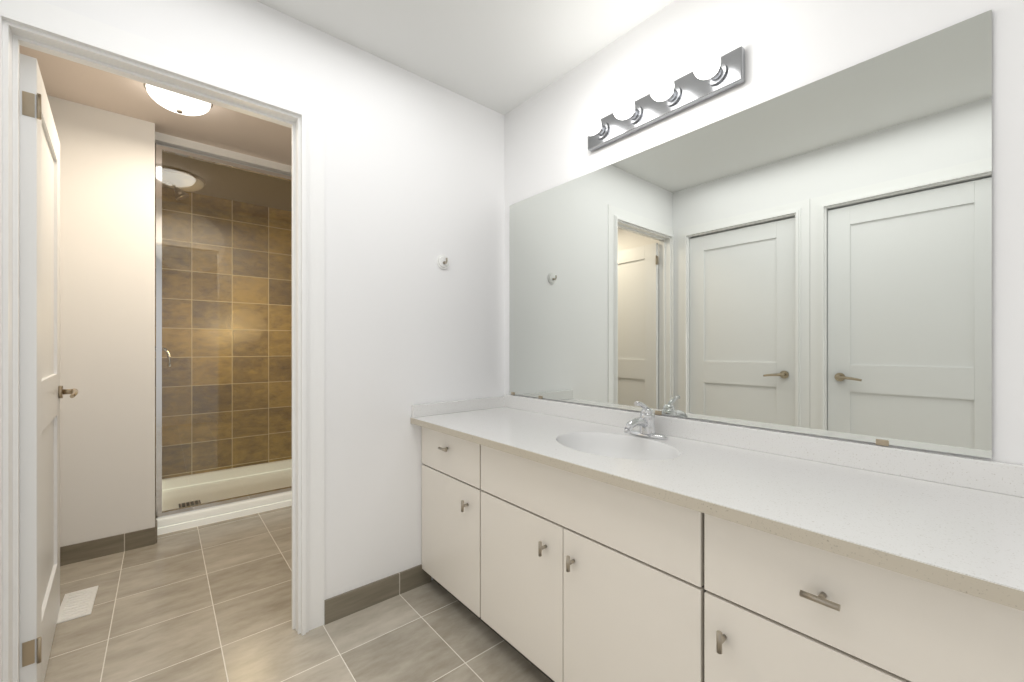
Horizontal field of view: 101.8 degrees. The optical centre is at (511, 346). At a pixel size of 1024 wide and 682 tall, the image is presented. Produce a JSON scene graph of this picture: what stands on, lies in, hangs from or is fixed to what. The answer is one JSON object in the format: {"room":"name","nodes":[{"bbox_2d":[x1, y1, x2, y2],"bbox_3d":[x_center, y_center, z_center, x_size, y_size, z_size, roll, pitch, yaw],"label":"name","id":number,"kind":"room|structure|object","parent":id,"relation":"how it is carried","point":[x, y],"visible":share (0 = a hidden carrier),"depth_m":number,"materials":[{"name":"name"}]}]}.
{"room":"bathroom","nodes":[
{"label":"bathroom","id":0,"kind":"room"},
{"bbox_2d":[47,95,291,546],"bbox_3d":[-1.504,-0.079,3.020,2.550,2.440,0.195,0,0,-40],"label":"wall","id":1,"kind":"structure","parent":0,"point":[107,315],"depth_m":2.29,"materials":[{"name":"paint"}]},
{"bbox_2d":[155,186,291,494],"bbox_3d":[-2.309,-0.079,3.627,1.500,2.440,0.100,0,0,-40],"label":"wall","id":2,"kind":"structure","parent":0,"point":[204,329],"depth_m":3.48,"materials":[{"name":"tile"}]},
{"bbox_2d":[40,0,503,599],"bbox_3d":[-0.821,-0.079,1.742,2.150,2.440,0.100,0,0,-40],"label":"wall","id":3,"kind":"structure","parent":0,"point":[412,176],"depth_m":1.87,"materials":[{"name":"paint"}]},
{"bbox_2d":[19,53,77,681],"bbox_3d":[-1.724,0.122,1.530,0.154,2.018,0.747,0,0,-44],"label":"door","id":4,"kind":"structure","parent":3,"relation":"in","point":[42,391],"depth_m":1.31,"materials":[{"name":"white paint"}]},
{"bbox_2d":[0,0,323,681],"bbox_3d":[-1.138,0.068,1.464,0.881,2.148,0.118,0,0,-40],"label":"door frame","id":5,"kind":"structure","parent":3,"relation":"attached to","point":[44,27],"depth_m":1.45,"materials":[{"name":"white paint"}]},
{"bbox_2d":[437,255,449,268],"bbox_3d":[-0.332,-0.424,2.062,0.072,0.072,0.040,0,0,-40],"label":"robe hook","id":6,"kind":"object","parent":3,"relation":"attached to","point":[443,261],"visible":1,"depth_m":2.06,"materials":[{"name":"silver metal"}]},
{"bbox_2d":[44,495,551,681],"bbox_3d":[-0.417,1.171,1.690,2.800,0.060,5.500,0,0,-40],"label":"floor","id":7,"kind":"structure","parent":0,"point":[211,602],"depth_m":1.69,"materials":[{"name":"tile"}]},
{"bbox_2d":[57,586,97,623],"bbox_3d":[-1.926,1.137,1.845,0.110,0.008,0.270,0,0,-40],"label":"floor vent","id":8,"kind":"object","parent":7,"relation":"in","point":[77,604],"visible":0.92,"depth_m":1.83,"materials":[{"name":"white plastic"}]},
{"bbox_2d":[60,520,156,565],"bbox_3d":[-2.236,1.093,2.290,0.430,0.097,0.040,0,0,-40],"label":"baseboard","id":9,"kind":"structure","parent":7,"relation":"on","point":[69,554],"depth_m":2.28,"materials":[{"name":"tile"}]},
{"bbox_2d":[156,459,291,534],"bbox_3d":[-1.966,1.081,3.260,1.245,0.120,0.898,0,0,-40],"label":"shower tray","id":10,"kind":"object","parent":7,"relation":"on","point":[187,520],"visible":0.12,"depth_m":3.06,"materials":[{"name":"white plastic"}]},
{"bbox_2d":[156,143,291,517],"bbox_3d":[-1.706,-0.102,2.951,1.245,2.293,0.032,0,0,-40],"label":"glass enclosure","id":11,"kind":"object","parent":10,"relation":"on","point":[169,150],"visible":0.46,"depth_m":2.72,"materials":[{"name":"clear glass"}]},
{"bbox_2d":[324,564,430,624],"bbox_3d":[-0.584,1.093,1.870,0.491,0.097,0.010,0,0,-40],"label":"baseboard","id":12,"kind":"structure","parent":7,"relation":"on","point":[342,605],"depth_m":1.84,"materials":[{"name":"tile"}]},
{"bbox_2d":[421,426,530,638],"bbox_3d":[-0.037,0.751,1.923,0.514,0.782,0.628,0,0,-40],"label":"base cabinet","id":13,"kind":"object","parent":7,"relation":"on","point":[462,482],"depth_m":1.70,"materials":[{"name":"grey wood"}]},
{"bbox_2d":[503,478,658,681],"bbox_3d":[0.371,0.824,1.438,0.514,0.636,0.640,0,0,-40],"label":"base cabinet","id":14,"kind":"object","parent":7,"relation":"on","point":[565,542],"depth_m":1.24,"materials":[{"name":"grey wood"}]},
{"bbox_2d":[659,502,1023,681],"bbox_3d":[0.767,0.751,0.968,0.514,0.782,0.590,0,0,-40],"label":"base cabinet","id":15,"kind":"object","parent":7,"relation":"on","point":[737,603],"depth_m":0.81,"materials":[{"name":"grey wood"}]},
{"bbox_2d":[411,394,1023,613],"bbox_3d":[0.338,0.311,1.435,0.568,0.098,1.858,0,0,-40],"label":"countertop","id":16,"kind":"structure","parent":15,"relation":"on","point":[955,524],"depth_m":0.98,"materials":[{"name":"white stone"}]},
{"bbox_2d":[531,426,702,525],"bbox_3d":[0.347,0.406,1.418,0.320,0.150,0.450,0,0,-40],"label":"sink","id":17,"kind":"object","parent":16,"relation":"in","point":[642,451],"depth_m":1.35,"materials":[{"name":"white ceramic"}]},
{"bbox_2d":[624,401,667,439],"bbox_3d":[0.462,0.263,1.514,0.171,0.134,0.160,0,0,-40],"label":"faucet","id":18,"kind":"object","parent":16,"relation":"on","point":[645,421],"visible":1,"depth_m":1.52,"materials":[{"name":"silver metal"}]},
{"bbox_2d":[19,0,673,165],"bbox_3d":[-0.417,-1.329,1.690,2.800,0.060,5.500,0,0,-40],"label":"ceiling","id":19,"kind":"structure","parent":0,"point":[504,57],"depth_m":1.82,"materials":[{"name":"paint"}]},
{"bbox_2d":[143,83,212,115],"bbox_3d":[-1.693,-1.246,2.119,0.275,0.103,0.275,0,0,-40],"label":"dome light","id":20,"kind":"object","parent":19,"relation":"attached to","point":[177,103],"visible":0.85,"depth_m":2.08,"materials":[{"name":"white glass"}]},
{"bbox_2d":[155,143,291,211],"bbox_3d":[-2.000,-1.268,3.260,1.300,0.060,0.859,0,0,-40],"label":"ceiling soffit","id":21,"kind":"structure","parent":19,"relation":"attached to","point":[228,180],"depth_m":3.15,"materials":[{"name":"brown"}]},
{"bbox_2d":[162,169,205,191],"bbox_3d":[-2.409,-1.186,3.033,0.286,0.103,0.286,0,0,-40],"label":"dome light","id":22,"kind":"object","parent":21,"relation":"attached to","point":[179,177],"depth_m":2.96,"materials":[{"name":"white glass"}]},
{"bbox_2d":[504,0,1023,464],"bbox_3d":[0.929,-0.079,1.254,0.100,2.440,2.900,0,0,-40],"label":"wall","id":23,"kind":"structure","parent":0,"point":[789,45],"depth_m":1.30,"materials":[{"name":"paint"}]},
{"bbox_2d":[581,46,744,151],"bbox_3d":[0.506,-0.923,1.565,0.143,0.110,0.640,0,0,-40],"label":"sconce","id":24,"kind":"object","parent":23,"relation":"attached to","point":[713,73],"visible":1,"depth_m":1.50,"materials":[{"name":"silver metal"}]},
{"bbox_2d":[509,10,991,457],"bbox_3d":[0.546,-0.258,1.622,0.008,1.037,1.736,0,0,-40],"label":"mirror glass","id":25,"kind":"object","parent":23,"relation":"attached to","point":[814,258],"visible":0.98,"depth_m":1.25,"materials":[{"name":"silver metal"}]},
{"bbox_3d":[-2.535,-0.079,2.809,0.100,2.440,0.860,0,0,-40],"label":"wall","id":26,"kind":"structure","parent":0,"visible":0},
{"bbox_2d":[155,346,170,366],"bbox_3d":[-2.337,0.029,2.753,0.127,0.206,0.170,0,0,-40],"label":"shower valve","id":27,"kind":"object","parent":26,"relation":"attached to","point":[167,353],"depth_m":2.78,"materials":[{"name":"silver metal"}]},
{"bbox_2d":[155,179,188,199],"bbox_3d":[-2.395,-1.097,2.901,0.228,0.123,0.084,0,0,-40],"label":"shower head","id":28,"kind":"object","parent":26,"relation":"attached to","point":[176,189],"depth_m":2.92}
]}

